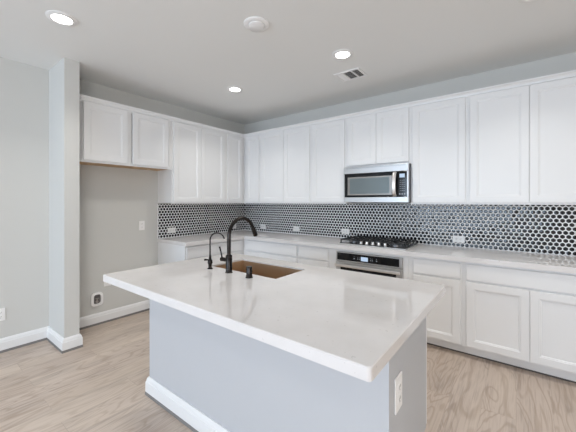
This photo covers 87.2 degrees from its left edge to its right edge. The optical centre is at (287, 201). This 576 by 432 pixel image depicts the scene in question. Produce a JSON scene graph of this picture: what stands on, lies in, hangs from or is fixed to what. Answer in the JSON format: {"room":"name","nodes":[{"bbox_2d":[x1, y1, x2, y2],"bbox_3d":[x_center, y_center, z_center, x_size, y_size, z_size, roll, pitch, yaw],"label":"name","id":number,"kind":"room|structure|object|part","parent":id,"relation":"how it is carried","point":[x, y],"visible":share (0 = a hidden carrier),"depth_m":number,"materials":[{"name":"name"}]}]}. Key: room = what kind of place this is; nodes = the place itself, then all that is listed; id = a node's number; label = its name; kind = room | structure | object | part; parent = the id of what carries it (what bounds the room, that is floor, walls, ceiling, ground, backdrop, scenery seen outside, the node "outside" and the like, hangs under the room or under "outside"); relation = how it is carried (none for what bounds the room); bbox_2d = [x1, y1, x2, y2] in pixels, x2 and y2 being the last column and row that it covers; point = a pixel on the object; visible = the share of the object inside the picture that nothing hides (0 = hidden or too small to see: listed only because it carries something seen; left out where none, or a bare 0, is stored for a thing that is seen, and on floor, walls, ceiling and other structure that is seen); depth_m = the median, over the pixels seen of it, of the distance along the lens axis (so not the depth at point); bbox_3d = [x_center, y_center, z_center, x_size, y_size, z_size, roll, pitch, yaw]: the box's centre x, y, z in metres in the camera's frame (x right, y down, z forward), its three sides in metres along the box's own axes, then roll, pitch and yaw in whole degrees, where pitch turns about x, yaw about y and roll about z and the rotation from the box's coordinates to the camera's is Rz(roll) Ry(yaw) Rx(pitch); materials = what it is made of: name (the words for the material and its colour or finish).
{"room":"kitchen","nodes":[
{"label":"kitchen","id":0,"kind":"room"},
{"bbox_2d":[49,57,78,337],"bbox_3d":[-2.225,0.025,3.001,0.460,2.740,0.123,0,0,38],"label":"pillar","id":1,"kind":"structure","parent":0,"point":[63,76],"depth_m":2.88,"materials":[{"name":"grey paint"}]},
{"bbox_2d":[0,57,244,338],"bbox_3d":[-3.429,0.025,1.911,0.120,2.740,8.840,0,0,38],"label":"wall","id":2,"kind":"structure","parent":0,"point":[113,201],"depth_m":3.07,"materials":[{"name":"grey paint"}]},
{"bbox_2d":[0,308,4,320],"bbox_3d":[-2.664,1.045,2.799,0.009,0.116,0.072,0,0,38],"label":"wall outlet","id":3,"kind":"object","parent":2,"relation":"attached to","point":[2,310],"visible":1,"depth_m":2.81,"materials":[{"name":"white plastic"}]},
{"bbox_2d":[0,299,149,353],"bbox_3d":[-3.677,1.331,1.093,0.483,0.128,7.000,0,0,38],"label":"baseboard","id":4,"kind":"structure","parent":2,"relation":"attached to","point":[63,345],"depth_m":3.00,"materials":[{"name":"white paint"}]},
{"bbox_2d":[91,292,102,306],"bbox_3d":[-2.167,1.103,3.432,0.026,0.150,0.122,0,0,38],"label":"water supply box","id":5,"kind":"object","parent":2,"relation":"attached to","point":[96,298],"visible":1,"depth_m":3.43,"materials":[{"name":"white plastic"}]},
{"bbox_3d":[-2.175,1.103,3.439,0.004,0.104,0.072,0,0,38],"label":"plate","id":6,"kind":"part","parent":5,"relation":"part of","materials":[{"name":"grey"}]},
{"bbox_2d":[79,99,171,170],"bbox_3d":[-1.910,-0.725,3.496,0.354,0.640,1.042,0,0,38],"label":"upper cabinet","id":7,"kind":"object","parent":2,"relation":"attached to","point":[109,136],"visible":0.88,"depth_m":3.33,"materials":[{"name":"white paint"}]},
{"bbox_3d":[-1.921,-0.721,3.207,0.019,0.592,0.428,0,0,38],"label":"door","id":8,"kind":"part","parent":7,"relation":"part of","materials":[{"name":"white paint"}]},
{"bbox_3d":[-1.924,-0.413,3.507,0.311,0.006,1.036,0,0,38],"label":"panel","id":9,"kind":"part","parent":7,"relation":"part of","materials":[{"name":"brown wood"}]},
{"bbox_3d":[-1.624,-0.721,3.593,0.019,0.592,0.436,0,0,38],"label":"door","id":10,"kind":"part","parent":7,"relation":"part of","materials":[{"name":"white paint"}]},
{"bbox_2d":[79,70,575,137],"bbox_3d":[0.187,-1.047,2.700,4.050,0.048,2.340,0,0,38],"label":"crown molding","id":11,"kind":"structure","parent":7,"relation":"attached to","point":[568,74],"depth_m":3.28,"materials":[{"name":"white paint"}]},
{"bbox_2d":[139,221,144,229],"bbox_3d":[-1.859,0.301,3.845,0.009,0.116,0.072,0,0,38],"label":"wall outlet","id":12,"kind":"object","parent":2,"relation":"attached to","point":[141,223],"visible":1,"depth_m":3.84,"materials":[{"name":"white plastic"}]},
{"bbox_2d":[157,204,157,238],"bbox_3d":[-1.728,0.257,4.014,0.011,0.462,0.011,0,0,38],"label":"trim","id":13,"kind":"structure","parent":2,"relation":"attached to","point":[157,204],"depth_m":4.01,"materials":[{"name":"white paint"}]},
{"bbox_2d":[158,121,224,203],"bbox_3d":[-1.326,-0.510,4.255,0.354,1.070,0.867,0,0,38],"label":"upper cabinet","id":14,"kind":"object","parent":2,"relation":"attached to","point":[197,174],"visible":0.98,"depth_m":4.07,"materials":[{"name":"white paint"}]},
{"bbox_3d":[-1.321,-0.506,3.987,0.019,1.022,0.414,0,0,38],"label":"door","id":15,"kind":"part","parent":14,"relation":"part of","materials":[{"name":"white paint"}]},
{"bbox_3d":[-1.066,-0.506,4.318,0.019,1.022,0.414,0,0,38],"label":"door","id":16,"kind":"part","parent":14,"relation":"part of","materials":[{"name":"white paint"}]},
{"bbox_2d":[158,203,244,238],"bbox_3d":[-1.239,0.257,4.648,0.012,0.462,1.590,0,0,38],"label":"tile backsplash","id":17,"kind":"structure","parent":2,"relation":"attached to","point":[188,219],"depth_m":4.50,"materials":[{"name":"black tile"}]},
{"bbox_2d":[168,227,175,232],"bbox_3d":[-1.600,0.391,4.162,0.009,0.072,0.116,0,0,38],"label":"wall outlet","id":18,"kind":"object","parent":17,"relation":"attached to","point":[170,230],"visible":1,"depth_m":4.17,"materials":[{"name":"white plastic"}]},
{"bbox_2d":[225,133,243,203],"bbox_3d":[-0.942,-0.510,4.754,0.354,1.070,0.389,0,0,38],"label":"upper cabinet","id":19,"kind":"object","parent":2,"relation":"attached to","point":[234,145],"visible":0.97,"depth_m":4.64,"materials":[{"name":"white paint"}]},
{"bbox_2d":[0,0,575,124],"bbox_3d":[-0.449,-1.395,-0.382,7.640,0.100,8.840,0,0,38],"label":"ceiling","id":20,"kind":"structure","parent":0,"point":[186,54],"depth_m":2.58,"materials":[{"name":"white paint"}]},
{"bbox_2d":[45,10,77,25],"bbox_3d":[-1.656,-1.339,2.215,0.192,0.010,0.192,0,0,38],"label":"recessed light","id":21,"kind":"object","parent":20,"relation":"in","point":[59,17],"visible":1,"depth_m":2.20,"materials":[{"name":"white plastic"}]},
{"bbox_2d":[227,86,242,91],"bbox_3d":[-0.632,-1.339,3.604,0.192,0.010,0.192,0,0,38],"label":"recessed light","id":22,"kind":"object","parent":20,"relation":"in","point":[230,88],"visible":1,"depth_m":3.59,"materials":[{"name":"white plastic"}]},
{"bbox_2d":[244,16,268,31],"bbox_3d":[-0.238,-1.331,2.287,0.192,0.026,0.192,0,0,38],"label":"smoke detector","id":23,"kind":"object","parent":20,"relation":"attached to","point":[254,23],"visible":1,"depth_m":2.26,"materials":[{"name":"white plastic"}]},
{"bbox_2d":[332,49,352,59],"bbox_3d":[0.496,-1.339,2.752,0.192,0.010,0.192,0,0,38],"label":"recessed light","id":24,"kind":"object","parent":20,"relation":"in","point":[340,54],"visible":1,"depth_m":2.74,"materials":[{"name":"white plastic"}]},
{"bbox_2d":[333,67,367,81],"bbox_3d":[0.662,-1.339,3.197,0.287,0.010,0.237,0,0,38],"label":"ceiling vent","id":25,"kind":"object","parent":20,"relation":"in","point":[355,73],"visible":1,"depth_m":3.19,"materials":[{"name":"white plastic"}]},
{"bbox_2d":[0,310,575,431],"bbox_3d":[-0.449,1.445,-0.382,7.640,0.100,8.840,0,0,38],"label":"floor","id":26,"kind":"structure","parent":0,"point":[99,385],"depth_m":2.23,"materials":[{"name":"brown wood"}]},
{"bbox_2d":[158,239,243,264],"bbox_3d":[-1.180,0.964,4.218,0.629,0.862,0.978,0,0,38],"label":"base cabinet","id":27,"kind":"object","parent":26,"relation":"on","point":[167,253],"visible":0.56,"depth_m":3.88,"materials":[{"name":"white paint"}]},
{"bbox_3d":[-1.087,0.622,3.839,0.019,0.138,0.454,0,0,38],"label":"drawer","id":28,"kind":"part","parent":27,"relation":"part of","materials":[{"name":"white paint"}]},
{"bbox_3d":[-0.955,0.914,4.045,0.020,0.762,0.978,0,0,38],"label":"frame","id":29,"kind":"part","parent":27,"relation":"part of","materials":[{"name":"white paint"}]},
{"bbox_3d":[-0.811,0.622,4.198,0.019,0.138,0.443,0,0,38],"label":"drawer","id":30,"kind":"part","parent":27,"relation":"part of","materials":[{"name":"white paint"}]},
{"bbox_2d":[157,230,575,273],"bbox_3d":[0.480,0.511,3.318,4.359,0.044,1.601,0,0,38],"label":"countertop","id":31,"kind":"structure","parent":27,"relation":"on","point":[536,261],"depth_m":3.04,"materials":[{"name":"white stone"}]},
{"bbox_2d":[338,235,418,249],"bbox_3d":[1.038,0.459,3.484,0.762,0.058,0.490,0,0,38],"label":"gas cooktop","id":32,"kind":"object","parent":31,"relation":"in","point":[391,243],"visible":1,"depth_m":3.39,"materials":[{"name":"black metal"}]},
{"bbox_2d":[244,239,298,262],"bbox_3d":[-0.077,0.964,4.360,0.983,0.862,0.629,0,0,38],"label":"base cabinet","id":33,"kind":"object","parent":26,"relation":"on","point":[264,249],"visible":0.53,"depth_m":4.07,"materials":[{"name":"white paint"}]},
{"bbox_3d":[-0.429,0.994,4.246,0.446,0.572,0.019,0,0,38],"label":"door","id":34,"kind":"part","parent":33,"relation":"part of","materials":[{"name":"white paint"}]},
{"bbox_3d":[-0.247,0.622,4.106,0.906,0.138,0.019,0,0,38],"label":"drawer","id":35,"kind":"part","parent":33,"relation":"part of","materials":[{"name":"white paint"}]},
{"bbox_3d":[-0.069,0.994,3.969,0.456,0.572,0.019,0,0,38],"label":"door","id":36,"kind":"part","parent":33,"relation":"part of","materials":[{"name":"white paint"}]},
{"bbox_2d":[145,299,426,431],"bbox_3d":[-0.091,0.965,1.954,1.792,0.862,0.777,0,0,38],"label":"kitchen island","id":37,"kind":"object","parent":26,"relation":"on","point":[208,376],"visible":0.47,"depth_m":1.57,"materials":[{"name":"grey paint"}]},
{"bbox_3d":[-0.263,1.320,1.731,1.786,0.106,0.208,0,0,38],"label":"baseboard","id":38,"kind":"part","parent":37,"relation":"part of","materials":[{"name":"white paint"}]},
{"bbox_2d":[103,253,444,381],"bbox_3d":[-0.161,0.510,1.906,1.882,0.044,1.120,0,0,38],"label":"island countertop","id":39,"kind":"structure","parent":37,"relation":"on","point":[352,323],"depth_m":1.44,"materials":[{"name":"white stone"}]},
{"bbox_2d":[204,232,224,268],"bbox_3d":[-0.538,0.354,2.198,0.164,0.268,0.040,0,0,18],"label":"filter faucet","id":40,"kind":"object","parent":39,"relation":"on","point":[209,260],"visible":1,"depth_m":2.20,"materials":[{"name":"grey metal"}]},
{"bbox_3d":[-0.515,0.309,2.198,0.122,0.179,0.013,0,0,11],"label":"spout","id":41,"kind":"part","parent":40,"relation":"part of","materials":[{"name":"grey metal"}]},
{"bbox_2d":[219,216,257,272],"bbox_3d":[-0.359,0.296,2.212,0.126,0.383,0.306,0,0,38],"label":"kitchen faucet","id":42,"kind":"object","parent":39,"relation":"on","point":[228,259],"visible":1,"depth_m":2.08,"materials":[{"name":"grey metal"}]},
{"bbox_3d":[-0.337,0.236,2.181,0.027,0.262,0.259,0,0,38],"label":"spout","id":43,"kind":"part","parent":42,"relation":"part of","materials":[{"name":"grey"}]},
{"bbox_2d":[245,266,252,277],"bbox_3d":[-0.250,0.452,1.951,0.048,0.072,0.048,0,0,38],"label":"air gap cap","id":44,"kind":"object","parent":39,"relation":"on","point":[248,268],"visible":1,"depth_m":1.94,"materials":[{"name":"grey metal"}]},
{"bbox_2d":[214,260,302,278],"bbox_3d":[-0.232,0.616,2.252,0.672,0.230,0.362,0,0,38],"label":"undermount sink","id":45,"kind":"object","parent":39,"relation":"in","point":[265,270],"visible":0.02,"depth_m":2.43,"materials":[{"name":"gold metal"}]},
{"bbox_2d":[394,371,401,414],"bbox_3d":[0.442,0.761,1.208,0.009,0.137,0.081,0,0,38],"label":"wall outlet","id":46,"kind":"object","parent":37,"relation":"attached to","point":[398,380],"visible":1,"depth_m":1.19,"materials":[{"name":"white plastic"}]},
{"bbox_3d":[0.635,0.915,1.873,0.415,0.730,0.019,0,0,38],"label":"door","id":47,"kind":"part","parent":37,"relation":"part of","materials":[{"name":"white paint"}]},
{"bbox_2d":[299,245,329,267],"bbox_3d":[0.493,0.964,3.921,0.453,0.862,0.629,0,0,38],"label":"base cabinet","id":48,"kind":"object","parent":26,"relation":"on","point":[311,255],"visible":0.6,"depth_m":3.66,"materials":[{"name":"white paint"}]},
{"bbox_3d":[0.307,0.622,3.680,0.417,0.138,0.019,0,0,38],"label":"drawer","id":49,"kind":"part","parent":48,"relation":"part of","materials":[{"name":"white paint"}]},
{"bbox_3d":[0.307,0.994,3.680,0.417,0.572,0.019,0,0,38],"label":"door","id":50,"kind":"part","parent":48,"relation":"part of","materials":[{"name":"white paint"}]},
{"bbox_2d":[330,248,408,279],"bbox_3d":[1.032,0.964,3.519,0.888,0.862,0.609,0,0,38],"label":"base cabinet","id":51,"kind":"object","parent":26,"relation":"on","point":[333,260],"visible":0.06,"depth_m":3.21,"materials":[{"name":"white paint"}]},
{"bbox_2d":[335,251,402,278],"bbox_3d":[1.007,0.924,3.458,0.744,0.716,0.618,0,0,38],"label":"oven","id":52,"kind":"object","parent":51,"relation":"in","point":[388,266],"visible":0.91,"depth_m":3.21,"materials":[{"name":"silver metal"}]},
{"bbox_3d":[0.829,0.712,3.232,0.728,0.030,0.042,0,0,38],"label":"handle","id":53,"kind":"part","parent":52,"relation":"part of","materials":[{"name":"silver metal"}]},
{"bbox_3d":[0.841,0.616,3.253,0.698,0.081,0.002,0,0,38],"label":"control panel","id":54,"kind":"part","parent":52,"relation":"part of","materials":[{"name":"black glass"}]},
{"bbox_3d":[0.852,0.964,3.256,0.744,0.574,0.026,0,0,38],"label":"door","id":55,"kind":"part","parent":52,"relation":"part of","materials":[{"name":"silver metal"}]},
{"bbox_2d":[409,256,463,352],"bbox_3d":[1.565,0.964,3.097,0.468,0.862,0.629,0,0,38],"label":"base cabinet","id":56,"kind":"object","parent":26,"relation":"on","point":[445,320],"visible":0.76,"depth_m":2.80,"materials":[{"name":"white paint"}]},
{"bbox_3d":[1.391,0.622,2.846,0.401,0.138,0.019,0,0,38],"label":"drawer","id":57,"kind":"part","parent":56,"relation":"part of","materials":[{"name":"white paint"}]},
{"bbox_3d":[1.391,0.994,2.846,0.401,0.572,0.019,0,0,38],"label":"door","id":58,"kind":"part","parent":56,"relation":"part of","materials":[{"name":"white paint"}]},
{"bbox_2d":[463,262,575,382],"bbox_3d":[2.124,0.964,2.667,0.938,0.862,0.629,0,0,38],"label":"base cabinet","id":59,"kind":"object","parent":26,"relation":"on","point":[522,318],"visible":0.97,"depth_m":2.46,"materials":[{"name":"white paint"}]},
{"bbox_3d":[1.763,0.994,2.560,0.439,0.572,0.019,0,0,38],"label":"door","id":60,"kind":"part","parent":59,"relation":"part of","materials":[{"name":"white paint"}]},
{"bbox_3d":[1.942,0.622,2.422,0.890,0.138,0.019,0,0,38],"label":"drawer","id":61,"kind":"part","parent":59,"relation":"part of","materials":[{"name":"white paint"}]},
{"bbox_3d":[2.117,0.994,2.288,0.448,0.572,0.019,0,0,38],"label":"door","id":62,"kind":"part","parent":59,"relation":"part of","materials":[{"name":"white paint"}]},
{"bbox_2d":[245,52,575,203],"bbox_3d":[2.210,0.025,3.074,7.400,2.740,0.120,0,0,38],"label":"wall","id":63,"kind":"structure","parent":0,"point":[566,62],"depth_m":3.40,"materials":[{"name":"grey paint"}]},
{"bbox_2d":[244,135,259,203],"bbox_3d":[-0.462,-0.510,4.830,0.350,1.070,0.354,0,0,38],"label":"upper cabinet","id":64,"kind":"object","parent":63,"relation":"attached to","point":[252,143],"visible":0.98,"depth_m":4.69,"materials":[{"name":"white paint"}]},
{"bbox_2d":[260,125,310,203],"bbox_3d":[0.043,-0.510,4.441,0.921,1.070,0.354,0,0,38],"label":"upper cabinet","id":65,"kind":"object","parent":63,"relation":"attached to","point":[285,155],"visible":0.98,"depth_m":4.27,"materials":[{"name":"white paint"}]},
{"bbox_3d":[-0.235,-0.506,4.444,0.441,1.022,0.019,0,0,38],"label":"door","id":66,"kind":"part","parent":65,"relation":"part of","materials":[{"name":"white paint"}]},
{"bbox_3d":[0.117,-0.506,4.173,0.441,1.022,0.019,0,0,38],"label":"door","id":67,"kind":"part","parent":65,"relation":"part of","materials":[{"name":"white paint"}]},
{"bbox_2d":[311,119,351,203],"bbox_3d":[0.612,-0.510,4.003,0.513,1.070,0.354,0,0,38],"label":"upper cabinet","id":68,"kind":"object","parent":63,"relation":"attached to","point":[328,139],"visible":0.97,"depth_m":3.87,"materials":[{"name":"white paint"}]},
{"bbox_2d":[347,107,410,167],"bbox_3d":[1.119,-0.731,3.614,0.760,0.628,0.354,0,0,38],"label":"upper cabinet","id":69,"kind":"object","parent":63,"relation":"attached to","point":[383,138],"visible":0.9,"depth_m":3.44,"materials":[{"name":"white paint"}]},
{"bbox_3d":[0.872,-0.727,3.592,0.360,0.580,0.019,0,0,38],"label":"door","id":70,"kind":"part","parent":69,"relation":"part of","materials":[{"name":"white paint"}]},
{"bbox_2d":[344,163,410,202],"bbox_3d":[1.082,-0.201,3.566,0.756,0.424,0.472,0,0,38],"label":"microwave","id":71,"kind":"object","parent":69,"relation":"attached to","point":[389,183],"visible":1,"depth_m":3.39,"materials":[{"name":"silver metal"}]},
{"bbox_3d":[0.938,-0.193,3.459,0.632,0.276,0.024,0,0,38],"label":"door","id":72,"kind":"part","parent":71,"relation":"part of","materials":[{"name":"black glass"}]},
{"bbox_3d":[1.144,-0.192,3.257,0.041,0.271,0.058,0,0,38],"label":"handle","id":73,"kind":"part","parent":71,"relation":"part of","materials":[{"name":"silver metal"}]},
{"bbox_3d":[1.227,-0.193,3.238,0.092,0.276,0.024,0,0,38],"label":"control panel","id":74,"kind":"part","parent":71,"relation":"part of","materials":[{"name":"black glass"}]},
{"bbox_3d":[1.161,-0.727,3.370,0.360,0.580,0.019,0,0,38],"label":"door","id":75,"kind":"part","parent":69,"relation":"part of","materials":[{"name":"white paint"}]},
{"bbox_2d":[244,203,575,255],"bbox_3d":[0.964,0.257,3.949,4.340,0.462,0.012,0,0,38],"label":"tile backsplash","id":76,"kind":"structure","parent":63,"relation":"attached to","point":[541,229],"depth_m":3.37,"materials":[{"name":"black tile"}]},
{"bbox_2d":[293,226,299,230],"bbox_3d":[0.126,0.404,4.580,0.116,0.072,0.009,0,0,38],"label":"wall outlet","id":77,"kind":"object","parent":76,"relation":"attached to","point":[295,228],"visible":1,"depth_m":4.58,"materials":[{"name":"white plastic"}]},
{"bbox_2d":[341,228,348,233],"bbox_3d":[0.774,0.397,4.081,0.116,0.072,0.009,0,0,38],"label":"wall outlet","id":78,"kind":"object","parent":76,"relation":"attached to","point":[343,231],"visible":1,"depth_m":4.08,"materials":[{"name":"white plastic"}]},
{"bbox_2d":[453,235,464,242],"bbox_3d":[1.839,0.401,3.262,0.116,0.072,0.009,0,0,38],"label":"wall outlet","id":79,"kind":"object","parent":76,"relation":"attached to","point":[461,239],"visible":1,"depth_m":3.25,"materials":[{"name":"white plastic"}]},
{"bbox_2d":[411,96,467,203],"bbox_3d":[1.630,-0.510,3.220,0.527,1.070,0.354,0,0,38],"label":"upper cabinet","id":80,"kind":"object","parent":63,"relation":"attached to","point":[439,130],"visible":0.98,"depth_m":3.08,"materials":[{"name":"white paint"}]},
{"bbox_2d":[468,77,575,204],"bbox_3d":[2.210,-0.510,2.774,0.932,1.070,0.354,0,0,38],"label":"upper cabinet","id":81,"kind":"object","parent":63,"relation":"attached to","point":[522,140],"visible":1,"depth_m":2.65,"materials":[{"name":"white paint"}]},
{"bbox_3d":[1.930,-0.506,2.779,0.446,1.022,0.019,0,0,38],"label":"door","id":82,"kind":"part","parent":81,"relation":"part of","materials":[{"name":"white paint"}]},
{"bbox_3d":[2.286,-0.506,2.504,0.446,1.022,0.019,0,0,38],"label":"door","id":83,"kind":"part","parent":81,"relation":"part of","materials":[{"name":"white paint"}]}
]}

